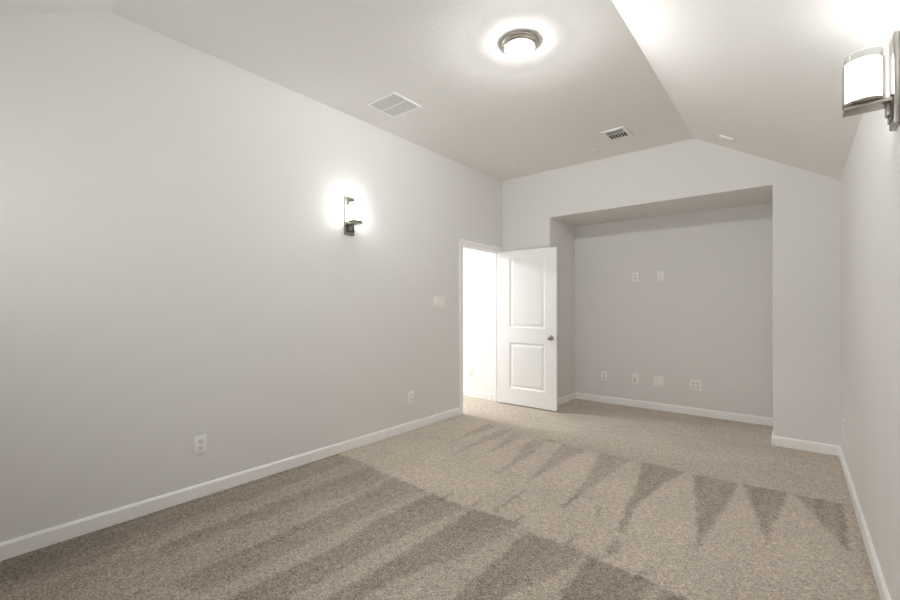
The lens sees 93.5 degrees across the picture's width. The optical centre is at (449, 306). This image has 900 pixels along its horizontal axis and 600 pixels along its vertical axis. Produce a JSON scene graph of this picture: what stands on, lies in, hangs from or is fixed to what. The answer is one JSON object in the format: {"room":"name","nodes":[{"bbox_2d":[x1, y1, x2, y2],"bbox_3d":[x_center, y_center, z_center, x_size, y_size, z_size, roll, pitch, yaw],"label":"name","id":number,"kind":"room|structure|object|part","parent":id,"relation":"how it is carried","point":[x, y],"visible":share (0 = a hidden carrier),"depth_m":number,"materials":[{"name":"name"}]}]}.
{"room":"empty bonus room","nodes":[
{"label":"empty bonus room","id":0,"kind":"room"},
{"bbox_2d":[0,12,501,542],"bbox_3d":[-1.035,-0.218,3.764,0.115,3.024,5.404,0,0,39],"label":"wall","id":1,"kind":"structure","parent":0,"point":[178,263],"depth_m":2.82,"materials":[{"name":"beige paint"}]},
{"bbox_2d":[194,434,206,454],"bbox_3d":[-1.686,0.936,2.862,0.009,0.124,0.079,0,0,39],"label":"wall outlet","id":2,"kind":"object","parent":1,"relation":"attached to","point":[200,442],"visible":1,"depth_m":2.86,"materials":[{"name":"white plastic"}]},
{"bbox_2d":[0,407,459,560],"bbox_3d":[-1.290,1.247,3.341,0.014,0.089,4.437,0,0,39],"label":"baseboard","id":3,"kind":"structure","parent":1,"relation":"attached to","point":[24,544],"depth_m":2.78,"materials":[{"name":"white paint"}]},
{"bbox_2d":[344,197,362,235],"bbox_3d":[-0.854,-0.809,3.775,0.154,0.338,0.123,0,0,39],"label":"wall sconce","id":4,"kind":"object","parent":1,"relation":"attached to","point":[352,210],"visible":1,"depth_m":3.77,"materials":[{"name":"white glass"}]},
{"bbox_3d":[-0.899,-0.708,3.811,0.007,0.088,0.082,0,0,39],"label":"mount frame","id":5,"kind":"part","parent":4,"relation":"part of","materials":[{"name":"silver metal"}]},
{"bbox_3d":[-0.850,-0.735,3.771,0.134,0.012,0.086,0,0,39],"label":"arm","id":6,"kind":"part","parent":4,"relation":"part of","materials":[{"name":"silver metal"}]},
{"bbox_3d":[-0.842,-0.836,3.765,0.103,0.152,0.103,0,0,39],"label":"lamp shade","id":7,"kind":"part","parent":4,"relation":"part of","materials":[{"name":"white glass"}]},
{"bbox_2d":[408,391,413,403],"bbox_3d":[-0.407,0.954,4.428,0.009,0.124,0.079,0,0,39],"label":"wall outlet","id":8,"kind":"object","parent":1,"relation":"attached to","point":[411,393],"visible":1,"depth_m":4.43,"materials":[{"name":"white plastic"}]},
{"bbox_2d":[434,296,444,307],"bbox_3d":[-0.118,-0.046,4.784,0.014,0.124,0.182,0,0,39],"label":"light switch","id":9,"kind":"object","parent":1,"relation":"attached to","point":[439,302],"visible":1,"depth_m":4.78,"materials":[{"name":"white plastic"}]},
{"bbox_2d":[463,246,498,401],"bbox_3d":[0.366,0.283,5.477,0.115,2.038,0.819,0,0,39],"label":"trim","id":10,"kind":"structure","parent":1,"relation":"attached to","point":[495,255],"depth_m":5.78,"materials":[{"name":"white paint"}]},
{"bbox_2d":[459,239,502,414],"bbox_3d":[0.418,0.247,5.435,0.019,2.109,0.961,0,0,39],"label":"trim","id":11,"kind":"structure","parent":1,"relation":"attached to","point":[462,242],"depth_m":5.10,"materials":[{"name":"white paint"}]},
{"bbox_2d":[500,247,557,410],"bbox_3d":[0.996,0.281,5.468,0.846,2.018,0.169,0,0,39],"label":"door","id":12,"kind":"structure","parent":1,"relation":"in","point":[528,278],"depth_m":5.43,"materials":[{"name":"white paint"}]},
{"bbox_2d":[0,396,880,599],"bbox_3d":[-0.303,1.296,3.675,5.722,0.006,6.202,0,0,39],"label":"floor","id":13,"kind":"structure","parent":0,"point":[583,499],"depth_m":2.48,"materials":[{"name":"beige carpet"}]},
{"bbox_2d":[0,0,899,180],"bbox_3d":[0.335,-1.464,2.651,3.422,0.743,5.404,0,0,39],"label":"ceiling","id":14,"kind":"structure","parent":0,"point":[768,76],"depth_m":2.82,"materials":[{"name":"paint"}]},
{"bbox_2d":[366,92,420,117],"bbox_3d":[-0.484,-1.728,3.651,0.344,0.004,0.326,0,0,39],"label":"ceiling vent","id":15,"kind":"object","parent":14,"relation":"in","point":[394,105],"visible":1,"depth_m":3.64,"materials":[{"name":"white metal"}]},
{"bbox_2d":[501,31,538,58],"bbox_3d":[0.458,-1.680,2.785,0.244,0.109,0.244,0,0,39],"label":"ceiling light","id":16,"kind":"object","parent":14,"relation":"attached to","point":[519,44],"visible":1,"depth_m":2.75,"materials":[{"name":"white glass"}]},
{"bbox_2d":[600,126,632,141],"bbox_3d":[1.673,-1.723,4.242,0.236,0.010,0.284,0,0,39],"label":"ceiling vent","id":17,"kind":"object","parent":14,"relation":"in","point":[622,132],"visible":1,"depth_m":4.24,"materials":[{"name":"white metal"}]},
{"bbox_2d":[719,135,734,142],"bbox_3d":[2.535,-1.534,3.876,0.116,0.075,0.080,0,0,39],"label":"sensor","id":18,"kind":"object","parent":14,"relation":"attached to","point":[722,137],"visible":1,"depth_m":3.86,"materials":[{"name":"paint"}]},
{"bbox_2d":[463,248,491,393],"bbox_3d":[-0.221,0.082,6.577,2.185,2.450,0.100,0,0,39],"label":"wall","id":19,"kind":"structure","parent":0,"point":[477,265],"depth_m":6.01,"materials":[{"name":"white paint"}]},
{"bbox_2d":[468,367,472,375],"bbox_3d":[0.294,0.939,6.081,0.079,0.124,0.009,0,0,39],"label":"wall outlet","id":20,"kind":"object","parent":19,"relation":"attached to","point":[470,369],"visible":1,"depth_m":6.08,"materials":[{"name":"white plastic"}]},
{"bbox_2d":[463,390,491,400],"bbox_3d":[-0.265,1.262,6.534,2.165,0.089,0.014,0,0,39],"label":"baseboard","id":21,"kind":"structure","parent":19,"relation":"attached to","point":[467,393],"depth_m":5.99,"materials":[{"name":"white paint"}]},
{"bbox_2d":[502,139,840,445],"bbox_3d":[2.296,-0.212,5.047,3.422,3.024,0.798,0,0,39],"label":"wall","id":22,"kind":"structure","parent":0,"point":[543,209],"depth_m":4.15,"materials":[{"name":"beige paint"}]},
{"bbox_2d":[558,392,575,405],"bbox_3d":[1.523,1.258,5.672,0.014,0.089,0.798,0,0,39],"label":"baseboard","id":23,"kind":"structure","parent":22,"relation":"attached to","point":[572,396],"depth_m":5.74,"materials":[{"name":"white paint"}]},
{"bbox_2d":[771,435,838,455],"bbox_3d":[3.175,1.250,3.799,0.462,0.089,0.014,0,0,39],"label":"baseboard","id":24,"kind":"structure","parent":22,"relation":"attached to","point":[817,447],"depth_m":3.79,"materials":[{"name":"white paint"}]},
{"bbox_2d":[575,202,772,417],"bbox_3d":[2.674,-0.062,5.317,2.854,2.727,0.100,0,0,39],"label":"wall","id":25,"kind":"structure","parent":0,"point":[709,320],"depth_m":5.15,"materials":[{"name":"beige paint"}]},
{"bbox_2d":[601,371,606,380],"bbox_3d":[2.081,0.946,5.727,0.079,0.124,0.009,0,0,39],"label":"wall outlet","id":26,"kind":"object","parent":25,"relation":"attached to","point":[603,374],"visible":1,"depth_m":5.72,"materials":[{"name":"white plastic"}]},
{"bbox_2d":[632,374,637,383],"bbox_3d":[2.388,0.942,5.470,0.079,0.124,0.019,0,0,39],"label":"cable wall plate","id":27,"kind":"object","parent":25,"relation":"attached to","point":[634,376],"visible":1,"depth_m":5.47,"materials":[{"name":"white plastic"}]},
{"bbox_2d":[632,272,638,281],"bbox_3d":[2.398,-0.381,5.474,0.079,0.124,0.009,0,0,39],"label":"wall outlet","id":28,"kind":"object","parent":25,"relation":"attached to","point":[635,275],"visible":1,"depth_m":5.47,"materials":[{"name":"white plastic"}]},
{"bbox_2d":[653,376,663,386],"bbox_3d":[2.606,0.940,5.299,0.124,0.124,0.008,0,0,39],"label":"blank wall plate","id":29,"kind":"object","parent":25,"relation":"attached to","point":[657,380],"visible":1,"depth_m":5.29,"materials":[{"name":"white plastic"}]},
{"bbox_2d":[657,271,663,280],"bbox_3d":[2.628,-0.374,5.287,0.079,0.124,0.008,0,0,39],"label":"blank wall plate","id":30,"kind":"object","parent":25,"relation":"attached to","point":[660,274],"visible":1,"depth_m":5.28,"materials":[{"name":"white plastic"}]},
{"bbox_2d":[576,392,772,425],"bbox_3d":[2.638,1.256,5.267,2.226,0.089,0.014,0,0,39],"label":"baseboard","id":31,"kind":"structure","parent":25,"relation":"attached to","point":[753,419],"depth_m":5.12,"materials":[{"name":"white paint"}]},
{"bbox_2d":[690,380,701,390],"bbox_3d":[2.924,0.942,5.038,0.128,0.124,0.009,0,0,39],"label":"double outlet","id":32,"kind":"object","parent":25,"relation":"attached to","point":[696,385],"visible":1,"depth_m":5.03,"materials":[{"name":"white plastic"}]},
{"bbox_2d":[840,7,899,599],"bbox_3d":[1.699,0.093,1.530,0.100,2.381,5.604,0,0,39],"label":"wall","id":33,"kind":"structure","parent":0,"point":[870,177],"depth_m":2.09,"materials":[{"name":"beige paint"}]},
{"bbox_2d":[839,446,890,599],"bbox_3d":[1.655,1.239,1.561,0.014,0.089,5.404,0,0,39],"label":"baseboard","id":34,"kind":"structure","parent":33,"relation":"attached to","point":[881,585],"depth_m":2.25,"materials":[{"name":"white paint"}]},
{"bbox_2d":[842,30,899,130],"bbox_3d":[1.615,-0.841,1.632,0.154,0.338,0.123,0,0,39],"label":"wall sconce","id":35,"kind":"object","parent":33,"relation":"attached to","point":[863,76],"visible":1,"depth_m":1.60,"materials":[{"name":"white glass"}]},
{"bbox_3d":[1.602,-0.868,1.642,0.103,0.152,0.103,0,0,39],"label":"lamp shade","id":36,"kind":"part","parent":35,"relation":"part of","materials":[{"name":"white glass"}]},
{"bbox_3d":[1.610,-0.767,1.635,0.134,0.012,0.086,0,0,39],"label":"arm","id":37,"kind":"part","parent":35,"relation":"part of","materials":[{"name":"silver metal"}]},
{"bbox_3d":[1.659,-0.740,1.595,0.007,0.088,0.082,0,0,39],"label":"mount frame","id":38,"kind":"part","parent":35,"relation":"part of","materials":[{"name":"silver metal"}]}
]}

